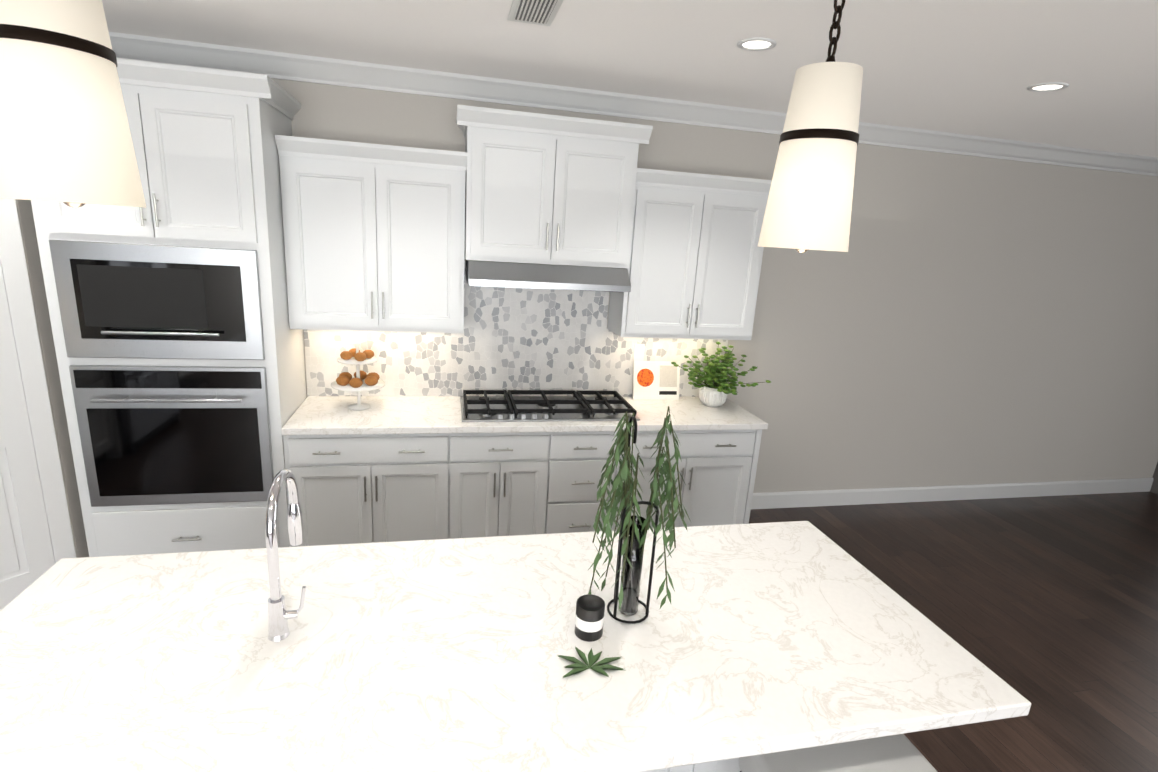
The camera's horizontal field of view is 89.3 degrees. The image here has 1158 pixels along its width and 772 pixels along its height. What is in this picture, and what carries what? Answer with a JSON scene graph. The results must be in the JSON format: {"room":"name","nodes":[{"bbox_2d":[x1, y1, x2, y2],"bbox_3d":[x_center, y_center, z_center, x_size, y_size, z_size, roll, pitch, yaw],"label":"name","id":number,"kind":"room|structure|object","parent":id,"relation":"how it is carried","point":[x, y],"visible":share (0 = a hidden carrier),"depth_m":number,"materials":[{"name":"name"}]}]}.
{"room":"kitchen","nodes":[
{"label":"kitchen","id":0,"kind":"room"},
{"bbox_2d":[15,199,77,557],"bbox_3d":[-2.881,-0.202,2.402,0.134,2.850,0.990,12,17,31],"label":"door frame","id":1,"kind":"structure","parent":0,"point":[25,252],"depth_m":2.83,"materials":[{"name":"paint"}]},
{"bbox_2d":[0,198,75,609],"bbox_3d":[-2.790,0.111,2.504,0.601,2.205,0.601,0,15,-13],"label":"door","id":2,"kind":"structure","parent":1,"relation":"attached to","point":[36,539],"depth_m":2.80,"materials":[{"name":"white wood"}]},
{"bbox_2d":[18,199,88,557],"bbox_3d":[-2.669,-0.355,3.046,0.100,2.850,0.600,0,15,-13],"label":"wall","id":3,"kind":"structure","parent":0,"point":[35,266],"depth_m":2.87,"materials":[{"name":"paint"}]},
{"bbox_2d":[102,0,1157,157],"bbox_3d":[1.675,-0.733,-0.298,9.800,0.080,8.750,0,15,-13],"label":"ceiling","id":4,"kind":"structure","parent":0,"point":[974,67],"depth_m":2.67,"materials":[{"name":"paint"}]},
{"bbox_2d":[0,0,145,207],"bbox_3d":[-0.910,-0.743,0.981,0.216,0.854,0.216,0,15,-13],"label":"pendant light","id":5,"kind":"object","parent":4,"relation":"hanging from","point":[65,137],"visible":1,"depth_m":0.98,"materials":[{"name":"beige fabric"}]},
{"bbox_2d":[507,0,562,25],"bbox_3d":[-0.172,-1.465,2.275,0.180,0.012,0.340,0,15,-13],"label":"ceiling vent","id":6,"kind":"object","parent":4,"relation":"in","point":[541,12],"visible":1,"depth_m":2.29,"materials":[{"name":"white metal"}]},
{"bbox_2d":[737,37,775,50],"bbox_3d":[0.766,-1.472,2.526,0.163,0.007,0.163,-1,15,-19],"label":"recessed light","id":7,"kind":"object","parent":4,"relation":"in","point":[756,44],"depth_m":2.52,"materials":[{"name":"white"}]},
{"bbox_2d":[758,0,862,252],"bbox_3d":[0.590,-0.750,1.379,0.216,0.854,0.216,0,15,-13],"label":"pendant light","id":8,"kind":"object","parent":4,"relation":"hanging from","point":[809,203],"visible":1,"depth_m":1.36,"materials":[{"name":"beige fabric"}]},
{"bbox_2d":[1027,82,1068,91],"bbox_3d":[2.297,-1.464,2.871,0.163,0.007,0.163,-7,18,-36],"label":"recessed light","id":9,"kind":"object","parent":4,"relation":"in","point":[1051,86],"depth_m":2.87,"materials":[{"name":"white"}]},
{"bbox_2d":[271,78,1157,492],"bbox_3d":[0.671,-0.426,4.146,9.800,2.850,0.100,0,15,-13],"label":"wall","id":10,"kind":"structure","parent":0,"point":[955,320],"depth_m":4.56,"materials":[{"name":"paint"}]},
{"bbox_2d":[275,135,463,332],"bbox_3d":[-1.150,-0.838,3.387,0.950,1.000,0.350,0,15,-13],"label":"upper cabinet","id":11,"kind":"object","parent":10,"relation":"attached to","point":[380,237],"depth_m":3.22,"materials":[{"name":"white wood"}]},
{"bbox_2d":[304,261,727,396],"bbox_3d":[-0.305,-0.354,3.884,2.820,0.879,0.016,0,15,-13],"label":"backsplash","id":12,"kind":"structure","parent":10,"relation":"attached to","point":[527,339],"depth_m":3.87,"materials":[{"name":"mosaic"},{"name":"stone tile"}]},
{"bbox_2d":[463,105,642,272],"bbox_3d":[-0.186,-1.138,3.484,0.960,0.790,0.420,0,15,-13],"label":"upper cabinet","id":13,"kind":"object","parent":10,"relation":"attached to","point":[538,188],"depth_m":3.28,"materials":[{"name":"white wood"}]},
{"bbox_2d":[466,260,630,291],"bbox_3d":[-0.202,-0.675,3.547,0.930,0.134,0.508,0,15,-13],"label":"range hood","id":14,"kind":"object","parent":13,"relation":"attached to","point":[532,275],"visible":0.9,"depth_m":3.34,"materials":[{"name":"silver metal"}]},
{"bbox_2d":[109,32,1157,175],"bbox_3d":[1.483,-1.719,3.875,8.350,0.115,0.088,0,15,-13],"label":"crown molding","id":15,"kind":"structure","parent":10,"relation":"attached to","point":[303,68],"depth_m":3.46,"materials":[{"name":"white wood"}]},
{"bbox_2d":[607,168,771,339],"bbox_3d":[0.699,-0.828,3.803,0.900,1.000,0.350,0,15,-13],"label":"upper cabinet","id":16,"kind":"object","parent":10,"relation":"attached to","point":[696,273],"depth_m":3.64,"materials":[{"name":"white wood"}]},
{"bbox_2d":[751,478,1152,508],"bbox_3d":[3.193,0.915,5.014,4.485,0.135,0.014,0,15,-13],"label":"baseboard","id":17,"kind":"structure","parent":10,"relation":"attached to","point":[789,499],"depth_m":4.97,"materials":[{"name":"white wood"}]},
{"bbox_2d":[749,491,1157,771],"bbox_3d":[1.496,2.090,0.430,9.800,0.060,8.750,0,15,-13],"label":"floor","id":18,"kind":"structure","parent":0,"point":[1046,607],"depth_m":3.58,"materials":[{"name":"brown wood"}]},
{"bbox_2d":[31,58,306,556],"bbox_3d":[-2.067,-0.230,3.169,1.030,2.620,0.684,0,15,-13],"label":"tall cabinet","id":19,"kind":"object","parent":18,"relation":"on","point":[179,347],"visible":0.75,"depth_m":2.88,"materials":[{"name":"white wood"}]},
{"bbox_2d":[283,433,446,546],"bbox_3d":[-1.249,0.608,3.615,0.870,0.880,0.619,0,15,-13],"label":"base cabinet","id":20,"kind":"object","parent":18,"relation":"on","point":[364,488],"depth_m":3.30,"materials":[{"name":"white wood"}]},
{"bbox_2d":[281,396,767,434],"bbox_3d":[-0.253,0.170,3.711,2.849,0.040,0.634,0,15,-13],"label":"countertop","id":21,"kind":"structure","parent":20,"relation":"on","point":[323,415],"depth_m":3.50,"materials":[{"name":"stone"}]},
{"bbox_2d":[331,344,384,409],"bbox_3d":[-1.313,-0.061,3.483,0.307,0.390,0.307,0,15,-13],"label":"stand","id":22,"kind":"object","parent":21,"relation":"on","point":[360,382],"visible":0.98,"depth_m":3.43,"materials":[{"name":"white ceramic"}]},
{"bbox_2d":[460,390,639,421],"bbox_3d":[-0.202,0.119,3.731,1.080,0.056,0.515,0,15,-13],"label":"gas cooktop","id":23,"kind":"object","parent":21,"relation":"in","point":[576,406],"visible":1,"depth_m":3.66,"materials":[{"name":"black metal"}]},
{"bbox_2d":[633,361,679,399],"bbox_3d":[0.544,-0.040,4.110,0.340,0.266,0.068,0,15,-13],"label":"card","id":24,"kind":"object","parent":21,"relation":"on","point":[656,380],"visible":0.96,"depth_m":4.10,"materials":[{"name":"paper"}]},
{"bbox_2d":[671,342,770,406],"bbox_3d":[0.934,-0.066,3.978,0.638,0.429,0.488,0,15,-13],"label":"potted plant","id":25,"kind":"object","parent":21,"relation":"on","point":[717,390],"visible":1,"depth_m":3.96,"materials":[{"name":"green plant"}]},
{"bbox_2d":[447,432,546,538],"bbox_3d":[-0.542,0.612,3.774,0.580,0.880,0.619,0,15,-13],"label":"base cabinet","id":26,"kind":"object","parent":18,"relation":"on","point":[497,482],"depth_m":3.45,"materials":[{"name":"white wood"}]},
{"bbox_2d":[543,431,617,533],"bbox_3d":[-0.055,0.615,3.884,0.419,0.880,0.619,0,15,-13],"label":"base cabinet","id":27,"kind":"object","parent":18,"relation":"on","point":[576,461],"depth_m":3.55,"materials":[{"name":"white wood"}]},
{"bbox_2d":[611,430,761,530],"bbox_3d":[0.620,0.618,4.036,0.965,0.880,0.619,0,15,-13],"label":"base cabinet","id":28,"kind":"object","parent":18,"relation":"on","point":[718,468],"depth_m":3.74,"materials":[{"name":"white wood"}]},
{"bbox_2d":[645,758,740,771],"bbox_3d":[-0.302,1.104,1.925,2.540,0.879,0.596,0,15,-13],"label":"kitchen island","id":29,"kind":"object","parent":18,"relation":"on","point":[729,765],"depth_m":1.79,"materials":[{"name":"white wood"}]},
{"bbox_2d":[0,521,1030,771],"bbox_3d":[-0.239,0.696,1.677,2.650,0.040,0.990,0,15,-13],"label":"island countertop","id":30,"kind":"structure","parent":29,"relation":"on","point":[440,655],"depth_m":1.52,"materials":[{"name":"stone"}]},
{"bbox_2d":[265,469,305,641],"bbox_3d":[-0.791,0.436,1.626,0.102,0.418,0.275,0,15,-13],"label":"island faucet","id":31,"kind":"object","parent":30,"relation":"on","point":[279,614],"visible":0.98,"depth_m":1.54,"materials":[{"name":"silver metal"}]},
{"bbox_2d":[575,594,604,641],"bbox_3d":[0.030,0.651,1.645,0.081,0.095,0.081,0,15,-13],"label":"candle","id":32,"kind":"object","parent":30,"relation":"on","point":[589,616],"visible":1,"depth_m":1.62,"materials":[{"name":"ceramic"}]},
{"bbox_2d":[558,647,625,677],"bbox_3d":[0.032,0.722,1.535,0.176,0.012,0.123,0,15,-13],"label":"greenery sprig","id":33,"kind":"object","parent":30,"relation":"on","point":[578,666],"visible":1,"depth_m":1.53,"materials":[{"name":"green plant"}]},
{"bbox_2d":[588,406,690,623],"bbox_3d":[0.170,0.364,1.680,0.297,0.649,0.275,0,15,-13],"label":"potted plant","id":34,"kind":"object","parent":30,"relation":"on","point":[632,530],"visible":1,"depth_m":1.65,"materials":[{"name":"green plant"}]},
{"bbox_2d":[739,734,936,771],"bbox_3d":[0.695,1.341,1.611,0.474,0.700,0.344,0,15,-13],"label":"stool","id":35,"kind":"object","parent":18,"relation":"on","point":[897,753],"visible":0.44,"depth_m":1.56,"materials":[{"name":"metal"}]},
{"bbox_2d":[1150,462,1157,493],"bbox_3d":[6.414,0.710,1.156,0.100,2.850,8.750,0,15,-13],"label":"wall","id":36,"kind":"structure","parent":0,"point":[1154,488],"depth_m":5.47,"materials":[{"name":"paint"}]}
]}

